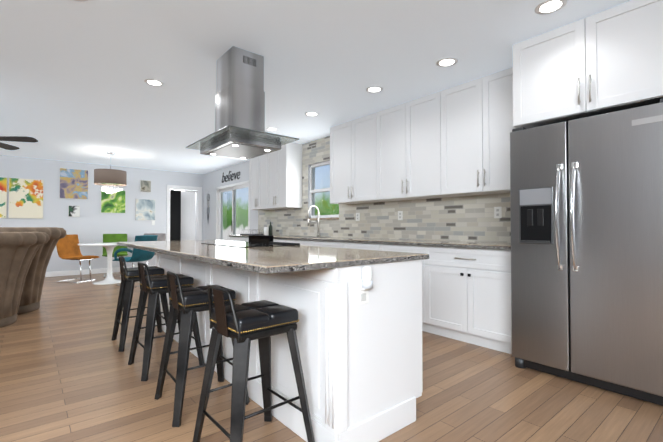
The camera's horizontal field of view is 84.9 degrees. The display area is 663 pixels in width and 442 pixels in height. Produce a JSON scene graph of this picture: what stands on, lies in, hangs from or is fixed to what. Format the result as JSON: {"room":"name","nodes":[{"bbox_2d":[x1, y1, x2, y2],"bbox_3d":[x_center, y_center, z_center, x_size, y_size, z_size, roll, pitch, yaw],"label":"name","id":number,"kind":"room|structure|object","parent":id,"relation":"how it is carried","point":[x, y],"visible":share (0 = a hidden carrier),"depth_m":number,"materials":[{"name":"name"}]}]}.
{"room":"dining room and kitchen","nodes":[
{"label":"dining room and kitchen","id":0,"kind":"room"},
{"bbox_2d":[0,155,203,271],"bbox_3d":[-6.548,-0.065,7.288,7.930,2.480,0.150,1,-1,-40],"label":"wall","id":1,"kind":"structure","parent":0,"point":[92,223],"depth_m":8.15,"materials":[{"name":"white paint"}]},
{"bbox_2d":[0,177,6,217],"bbox_3d":[-6.701,-0.464,7.048,0.580,0.810,0.031,1,-1,-40],"label":"art","id":2,"kind":"object","parent":1,"relation":"attached to","point":[3,197],"visible":1,"depth_m":7.19,"materials":[{"name":"beige"}]},
{"bbox_2d":[9,178,43,218],"bbox_3d":[-6.248,-0.458,7.426,0.540,0.810,0.031,1,-1,-40],"label":"art","id":3,"kind":"object","parent":1,"relation":"attached to","point":[25,198],"visible":0.93,"depth_m":7.41,"materials":[{"name":"beige"}]},
{"bbox_2d":[59,168,87,198],"bbox_3d":[-5.637,-0.809,7.942,0.510,0.650,0.031,1,-1,-40],"label":"artwork","id":4,"kind":"object","parent":1,"relation":"attached to","point":[73,183],"visible":0.96,"depth_m":7.92,"materials":[{"name":"multicoloured"}]},
{"bbox_2d":[68,206,79,216],"bbox_3d":[-5.633,-0.214,7.935,0.200,0.240,0.031,1,-1,-40],"label":"art","id":5,"kind":"object","parent":1,"relation":"attached to","point":[73,211],"visible":0.93,"depth_m":7.92,"materials":[{"name":"beige"}]},
{"bbox_2d":[45,265,155,276],"bbox_3d":[-6.797,1.114,6.953,6.845,0.110,0.015,1,-1,-40],"label":"baseboard","id":6,"kind":"structure","parent":1,"relation":"attached to","point":[72,272],"depth_m":7.98,"materials":[{"name":"white"}]},
{"bbox_2d":[101,190,125,212],"bbox_3d":[-5.061,-0.451,8.416,0.490,0.530,0.031,1,-1,-40],"label":"art","id":7,"kind":"object","parent":1,"relation":"attached to","point":[114,202],"visible":0.93,"depth_m":8.40,"materials":[{"name":"green"}]},
{"bbox_2d":[135,199,154,219],"bbox_3d":[-4.539,-0.273,8.849,0.430,0.510,0.031,1,-1,-40],"label":"art","id":8,"kind":"object","parent":1,"relation":"attached to","point":[145,209],"visible":1,"depth_m":8.83,"materials":[{"name":"blue"}]},
{"bbox_2d":[140,180,150,191],"bbox_3d":[-4.539,-0.848,8.859,0.230,0.280,0.031,1,-1,-40],"label":"art","id":9,"kind":"object","parent":1,"relation":"attached to","point":[145,185],"visible":0.96,"depth_m":8.84,"materials":[{"name":"beige"}]},
{"bbox_2d":[166,185,201,240],"bbox_3d":[-3.874,0.150,9.503,0.890,2.125,0.170,1,-1,-40],"label":"door frame","id":10,"kind":"structure","parent":1,"relation":"attached to","point":[198,213],"depth_m":9.68,"materials":[{"name":"white wood"}]},
{"bbox_2d":[170,189,197,240],"bbox_3d":[-3.874,0.194,9.503,0.700,1.998,0.062,1,-1,-40],"label":"doorway","id":11,"kind":"object","parent":1,"relation":"hanging from","point":[175,215],"visible":0.58,"depth_m":9.37,"materials":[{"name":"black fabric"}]},
{"bbox_2d":[181,191,195,239],"bbox_3d":[-4.022,0.202,9.729,0.700,2.010,0.226,0,-1,-12],"label":"door leaf","id":12,"kind":"structure","parent":1,"relation":"in","point":[188,210],"depth_m":9.75,"materials":[{"name":"white wood"}]},
{"bbox_2d":[0,0,630,173],"bbox_3d":[-2.935,-1.427,3.097,8.080,0.100,14.950,1,-1,-40],"label":"ceiling","id":13,"kind":"structure","parent":0,"point":[74,86],"depth_m":3.13,"materials":[{"name":"white paint"}]},
{"bbox_2d":[0,136,37,149],"bbox_3d":[-4.369,-1.153,4.468,1.004,0.399,1.004,-1,-1,37],"label":"ceiling fan","id":14,"kind":"object","parent":13,"relation":"hanging from","point":[15,139],"visible":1,"depth_m":4.55,"materials":[{"name":"grey"}]},
{"bbox_2d":[94,152,126,193],"bbox_3d":[-4.212,-0.910,6.914,0.532,0.801,0.532,1,-1,-40],"label":"dining pendant light","id":15,"kind":"object","parent":13,"relation":"hanging from","point":[110,177],"visible":1,"depth_m":6.75,"materials":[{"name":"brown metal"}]},
{"bbox_2d":[144,79,163,85],"bbox_3d":[-1.751,-1.366,3.582,0.183,0.004,0.183,-1,-1,44],"label":"recessed light","id":16,"kind":"object","parent":13,"relation":"in","point":[153,82],"depth_m":3.57,"materials":[{"name":"white"}]},
{"bbox_2d":[185,46,298,159],"bbox_3d":[-0.775,-0.976,3.062,0.600,0.800,0.900,1,-1,-40],"label":"range hood","id":17,"kind":"object","parent":13,"relation":"hanging from","point":[240,133],"visible":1,"depth_m":2.93,"materials":[{"name":"silver metal"}]},
{"bbox_2d":[266,127,277,130],"bbox_3d":[-0.866,-1.337,5.284,0.183,0.004,0.183,-1,-1,44],"label":"recessed light","id":18,"kind":"object","parent":13,"relation":"in","point":[270,128],"depth_m":5.29,"materials":[{"name":"white plastic"}]},
{"bbox_2d":[305,112,318,115],"bbox_3d":[-0.249,-1.349,4.576,0.183,0.004,0.183,0,-1,26],"label":"recessed light","id":19,"kind":"object","parent":13,"relation":"in","point":[307,113],"depth_m":4.55,"materials":[{"name":"white"}]},
{"bbox_2d":[365,86,382,92],"bbox_3d":[0.444,-1.363,3.761,0.183,0.004,0.183,-1,-1,41],"label":"recessed light","id":20,"kind":"object","parent":13,"relation":"in","point":[372,89],"depth_m":3.76,"materials":[{"name":"white plastic"}]},
{"bbox_2d":[436,57,457,66],"bbox_3d":[0.999,-1.374,3.143,0.183,0.004,0.183,-1,-1,41],"label":"recessed light","id":21,"kind":"object","parent":13,"relation":"in","point":[449,61],"depth_m":3.14,"materials":[{"name":"white plastic"}]},
{"bbox_2d":[534,0,566,14],"bbox_3d":[1.417,-1.388,2.345,0.183,0.004,0.183,-1,-1,41],"label":"recessed light","id":22,"kind":"object","parent":13,"relation":"in","point":[545,7],"depth_m":2.34,"materials":[{"name":"white plastic"}]},
{"bbox_2d":[0,272,662,441],"bbox_3d":[-2.935,1.128,3.054,8.080,0.050,14.950,1,-1,-40],"label":"floor","id":23,"kind":"structure","parent":0,"point":[68,373],"depth_m":2.25,"materials":[{"name":"brown wood"}]},
{"bbox_2d":[0,227,66,327],"bbox_3d":[-4.308,0.588,3.635,2.736,1.050,2.232,1,-1,-40],"label":"recliner sofa","id":24,"kind":"object","parent":23,"relation":"on","point":[25,254],"visible":1,"depth_m":3.98,"materials":[{"name":"fabric"}]},
{"bbox_2d":[56,234,98,282],"bbox_3d":[-4.975,0.719,7.097,0.607,0.905,0.470,0,-1,15],"label":"dining chair","id":25,"kind":"object","parent":23,"relation":"on","point":[68,247],"visible":1,"depth_m":7.10,"materials":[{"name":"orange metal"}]},
{"bbox_2d":[78,242,120,284],"bbox_3d":[-4.212,0.796,6.885,1.010,0.745,1.010,1,-1,-40],"label":"dining table","id":26,"kind":"object","parent":23,"relation":"on","point":[109,278],"visible":0.88,"depth_m":6.81,"materials":[{"name":"white plastic"}]},
{"bbox_2d":[102,234,127,276],"bbox_3d":[-4.711,0.733,7.899,0.470,0.905,0.607,1,-1,-31],"label":"dining chair","id":27,"kind":"object","parent":23,"relation":"on","point":[114,237],"visible":0.58,"depth_m":8.06,"materials":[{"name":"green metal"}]},
{"bbox_2d":[113,235,157,286],"bbox_3d":[-3.575,0.711,6.619,0.607,0.905,0.565,0,-1,23],"label":"dining chair","id":28,"kind":"object","parent":23,"relation":"on","point":[139,255],"visible":0.73,"depth_m":6.47,"materials":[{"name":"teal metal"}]},
{"bbox_2d":[111,256,168,351],"bbox_3d":[-1.747,0.716,3.355,0.442,0.792,0.442,1,-1,-39],"label":"bar stool","id":29,"kind":"object","parent":23,"relation":"on","point":[129,277],"visible":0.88,"depth_m":3.27,"materials":[{"name":"black wood"}]},
{"bbox_2d":[144,233,165,265],"bbox_3d":[-4.127,0.742,8.396,0.470,0.905,0.607,0,-1,-20],"label":"dining chair","id":30,"kind":"object","parent":23,"relation":"on","point":[161,237],"visible":0.08,"depth_m":8.66,"materials":[{"name":"silver metal"}]},
{"bbox_2d":[155,255,176,340],"bbox_3d":[-1.412,0.681,3.772,0.573,0.870,0.810,1,-1,-40],"label":"base cabinet","id":31,"kind":"object","parent":23,"relation":"on","point":[166,262],"depth_m":3.63,"materials":[{"name":"white wood"}]},
{"bbox_2d":[128,262,204,380],"bbox_3d":[-1.260,0.706,2.771,0.442,0.792,0.442,1,-1,-41],"label":"bar stool","id":32,"kind":"object","parent":23,"relation":"on","point":[152,288],"visible":0.75,"depth_m":2.66,"materials":[{"name":"black wood"}]},
{"bbox_2d":[177,259,208,363],"bbox_3d":[-0.951,0.671,3.219,0.573,0.870,0.810,1,-1,-40],"label":"base cabinet","id":33,"kind":"object","parent":23,"relation":"on","point":[199,272],"depth_m":2.91,"materials":[{"name":"white wood"}]},
{"bbox_2d":[154,271,249,426],"bbox_3d":[-0.786,0.696,2.203,0.442,0.792,0.442,1,-1,-38],"label":"bar stool","id":34,"kind":"object","parent":23,"relation":"on","point":[187,302],"visible":0.79,"depth_m":2.07,"materials":[{"name":"black wood"}]},
{"bbox_2d":[209,263,244,382],"bbox_3d":[-0.490,0.662,2.666,0.573,0.870,0.810,1,-1,-40],"label":"base cabinet","id":35,"kind":"object","parent":23,"relation":"on","point":[225,277],"depth_m":2.49,"materials":[{"name":"white wood"}]},
{"bbox_2d":[230,239,248,241],"bbox_3d":[-1.440,0.735,6.864,0.609,0.866,0.895,1,-1,-40],"label":"base cabinet","id":36,"kind":"object","parent":23,"relation":"on","point":[244,240],"depth_m":6.67,"materials":[{"name":"white wood"}]},
{"bbox_2d":[193,285,314,441],"bbox_3d":[-0.363,0.687,1.697,0.442,0.792,0.442,1,-1,-41],"label":"bar stool","id":37,"kind":"object","parent":23,"relation":"on","point":[242,325],"visible":1,"depth_m":1.64,"materials":[{"name":"black leather"}]},
{"bbox_2d":[273,239,312,245],"bbox_3d":[-0.368,0.713,5.579,0.609,0.866,1.052,1,-1,-40],"label":"base cabinet","id":38,"kind":"object","parent":23,"relation":"on","point":[305,242],"depth_m":5.22,"materials":[{"name":"white wood"}]},
{"bbox_2d":[313,243,344,247],"bbox_3d":[0.139,0.703,4.972,0.609,0.866,0.757,1,-1,-40],"label":"base cabinet","id":39,"kind":"object","parent":23,"relation":"on","point":[335,245],"depth_m":4.69,"materials":[{"name":"white wood"}]},
{"bbox_2d":[245,255,428,441],"bbox_3d":[0.000,0.652,2.124,0.656,0.870,0.830,1,-1,-40],"label":"base cabinet","id":40,"kind":"object","parent":23,"relation":"on","point":[362,368],"depth_m":1.80,"materials":[{"name":"white wood"}]},
{"bbox_2d":[117,240,424,274],"bbox_3d":[-0.824,0.215,2.884,1.045,0.031,3.040,1,-1,-40],"label":"countertop","id":41,"kind":"structure","parent":40,"relation":"on","point":[259,260],"depth_m":2.00,"materials":[{"name":"grey stone"}]},
{"bbox_2d":[201,235,300,246],"bbox_3d":[-0.725,0.167,3.169,0.520,0.075,0.850,1,-1,-40],"label":"cooktop","id":42,"kind":"object","parent":41,"relation":"in","point":[254,240],"depth_m":3.24,"materials":[{"name":"black glass"}]},
{"bbox_2d":[357,266,372,304],"bbox_3d":[0.167,0.303,1.708,0.070,0.184,0.057,1,-1,-40],"label":"outlet","id":43,"kind":"object","parent":40,"relation":"attached to","point":[364,285],"visible":1,"depth_m":1.70,"materials":[{"name":"white plastic"}]},
{"bbox_2d":[345,243,384,250],"bbox_3d":[0.573,0.694,4.451,0.609,0.866,0.714,1,-1,-40],"label":"base cabinet","id":44,"kind":"object","parent":23,"relation":"on","point":[365,246],"depth_m":4.19,"materials":[{"name":"white wood"}]},
{"bbox_2d":[385,243,428,331],"bbox_3d":[0.976,0.686,3.969,0.609,0.866,0.657,1,-1,-40],"label":"base cabinet","id":45,"kind":"object","parent":23,"relation":"on","point":[388,246],"depth_m":3.58,"materials":[{"name":"white wood"}]},
{"bbox_2d":[429,247,511,353],"bbox_3d":[1.420,0.677,3.437,0.609,0.866,0.957,1,-1,-40],"label":"base cabinet","id":46,"kind":"object","parent":23,"relation":"on","point":[466,291],"depth_m":3.20,"materials":[{"name":"white wood"}]},
{"bbox_2d":[229,235,510,250],"bbox_3d":[-0.015,0.256,5.138,0.626,0.034,5.396,1,-1,-40],"label":"countertop","id":47,"kind":"structure","parent":46,"relation":"on","point":[396,242],"depth_m":3.82,"materials":[{"name":"grey stone"}]},
{"bbox_2d":[240,230,263,234],"bbox_3d":[-1.467,0.216,6.867,0.340,0.102,0.500,1,-1,-40],"label":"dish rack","id":48,"kind":"object","parent":47,"relation":"on","point":[252,234],"visible":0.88,"depth_m":6.68,"materials":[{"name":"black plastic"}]},
{"bbox_2d":[264,227,269,234],"bbox_3d":[-1.191,0.188,6.616,0.088,0.150,0.088,-1,-1,38],"label":"jar","id":49,"kind":"object","parent":47,"relation":"on","point":[267,230],"depth_m":6.58,"materials":[{"name":"grey ceramic"}]},
{"bbox_2d":[307,205,321,236],"bbox_3d":[-0.264,0.001,5.639,0.244,0.490,0.105,1,-1,-40],"label":"kitchen faucet","id":50,"kind":"object","parent":47,"relation":"on","point":[318,231],"visible":1,"depth_m":5.69,"materials":[{"name":"silver metal"}]},
{"bbox_2d":[510,99,662,405],"bbox_3d":[1.924,0.195,2.608,0.870,1.800,0.945,1,-1,-40],"label":"refrigerator","id":51,"kind":"object","parent":23,"relation":"on","point":[586,203],"visible":1,"depth_m":2.35,"materials":[{"name":"grey metal"}]},
{"bbox_2d":[203,160,504,242],"bbox_3d":[0.702,-0.106,4.905,0.150,2.480,13.100,1,-1,-40],"label":"wall","id":52,"kind":"structure","parent":0,"point":[212,181],"depth_m":9.13,"materials":[{"name":"white paint"}]},
{"bbox_2d":[222,171,239,182],"bbox_3d":[-2.356,-1.056,8.460,0.008,0.249,1.012,1,-1,-40],"label":"sign","id":53,"kind":"object","parent":52,"relation":"attached to","point":[231,176],"visible":0.94,"depth_m":8.45,"materials":[{"name":"grey"}]},
{"bbox_2d":[216,181,249,240],"bbox_3d":[-2.260,0.170,8.447,0.155,2.050,1.800,1,-1,-40],"label":"sliding glass door","id":54,"kind":"structure","parent":52,"relation":"in","point":[232,211],"depth_m":8.42,"materials":[{"name":"white"}]},
{"bbox_2d":[249,153,268,209],"bbox_3d":[-1.241,-0.764,6.863,0.321,1.094,0.722,1,-1,-40],"label":"upper cabinet","id":55,"kind":"object","parent":52,"relation":"attached to","point":[258,166],"depth_m":6.74,"materials":[{"name":"white wood"}]},
{"bbox_2d":[269,142,301,209],"bbox_3d":[-0.858,-0.772,6.404,0.321,1.094,0.722,1,-1,-40],"label":"upper cabinet","id":56,"kind":"object","parent":52,"relation":"attached to","point":[275,180],"depth_m":6.16,"materials":[{"name":"white wood"}]},
{"bbox_2d":[309,161,338,219],"bbox_3d":[-0.114,-0.485,5.820,0.120,0.930,0.800,1,-1,-40],"label":"kitchen window","id":57,"kind":"structure","parent":52,"relation":"in","point":[319,191],"depth_m":5.91,"materials":[{"name":"white"}]},
{"bbox_2d":[330,110,381,204],"bbox_3d":[0.408,-0.798,4.888,0.321,1.094,0.966,1,-1,-40],"label":"upper cabinet","id":58,"kind":"object","parent":52,"relation":"attached to","point":[356,144],"depth_m":4.74,"materials":[{"name":"white wood"}]},
{"bbox_2d":[258,136,510,242],"bbox_3d":[0.230,-0.548,5.355,0.008,1.580,5.395,1,-1,-40],"label":"tile backsplash","id":59,"kind":"structure","parent":52,"relation":"attached to","point":[465,218],"depth_m":4.56,"materials":[{"name":"beige tile"}]},
{"bbox_2d":[356,213,359,220],"bbox_3d":[0.373,-0.059,5.164,0.007,0.115,0.072,1,-1,-40],"label":"electrical outlet plate","id":60,"kind":"object","parent":59,"relation":"attached to","point":[357,214],"depth_m":5.15,"materials":[{"name":"white plastic"}]},
{"bbox_2d":[398,211,402,219],"bbox_3d":[0.866,-0.069,4.572,0.007,0.115,0.072,1,-1,-40],"label":"electrical outlet plate","id":61,"kind":"object","parent":59,"relation":"attached to","point":[400,213],"depth_m":4.57,"materials":[{"name":"white plastic"}]},
{"bbox_2d":[494,207,501,217],"bbox_3d":[1.661,-0.085,3.621,0.007,0.115,0.072,1,-1,-40],"label":"electrical outlet plate","id":62,"kind":"object","parent":59,"relation":"attached to","point":[497,212],"depth_m":3.62,"materials":[{"name":"white plastic"}]},
{"bbox_2d":[382,89,457,201],"bbox_3d":[0.967,-0.810,4.218,0.321,1.094,1.028,1,-1,-40],"label":"upper cabinet","id":63,"kind":"object","parent":52,"relation":"attached to","point":[413,131],"depth_m":4.03,"materials":[{"name":"white wood"}]},
{"bbox_2d":[446,67,515,196],"bbox_3d":[1.526,-0.821,3.548,0.321,1.094,0.966,1,-1,-40],"label":"upper cabinet","id":64,"kind":"object","parent":52,"relation":"attached to","point":[454,141],"depth_m":3.44,"materials":[{"name":"white wood"}]},
{"bbox_2d":[512,0,662,128],"bbox_3d":[1.979,-1.058,2.670,0.757,0.649,0.963,1,-1,-40],"label":"upper cabinet","id":65,"kind":"object","parent":52,"relation":"attached to","point":[609,60],"visible":1,"depth_m":2.42,"materials":[{"name":"white wood"}]}
]}

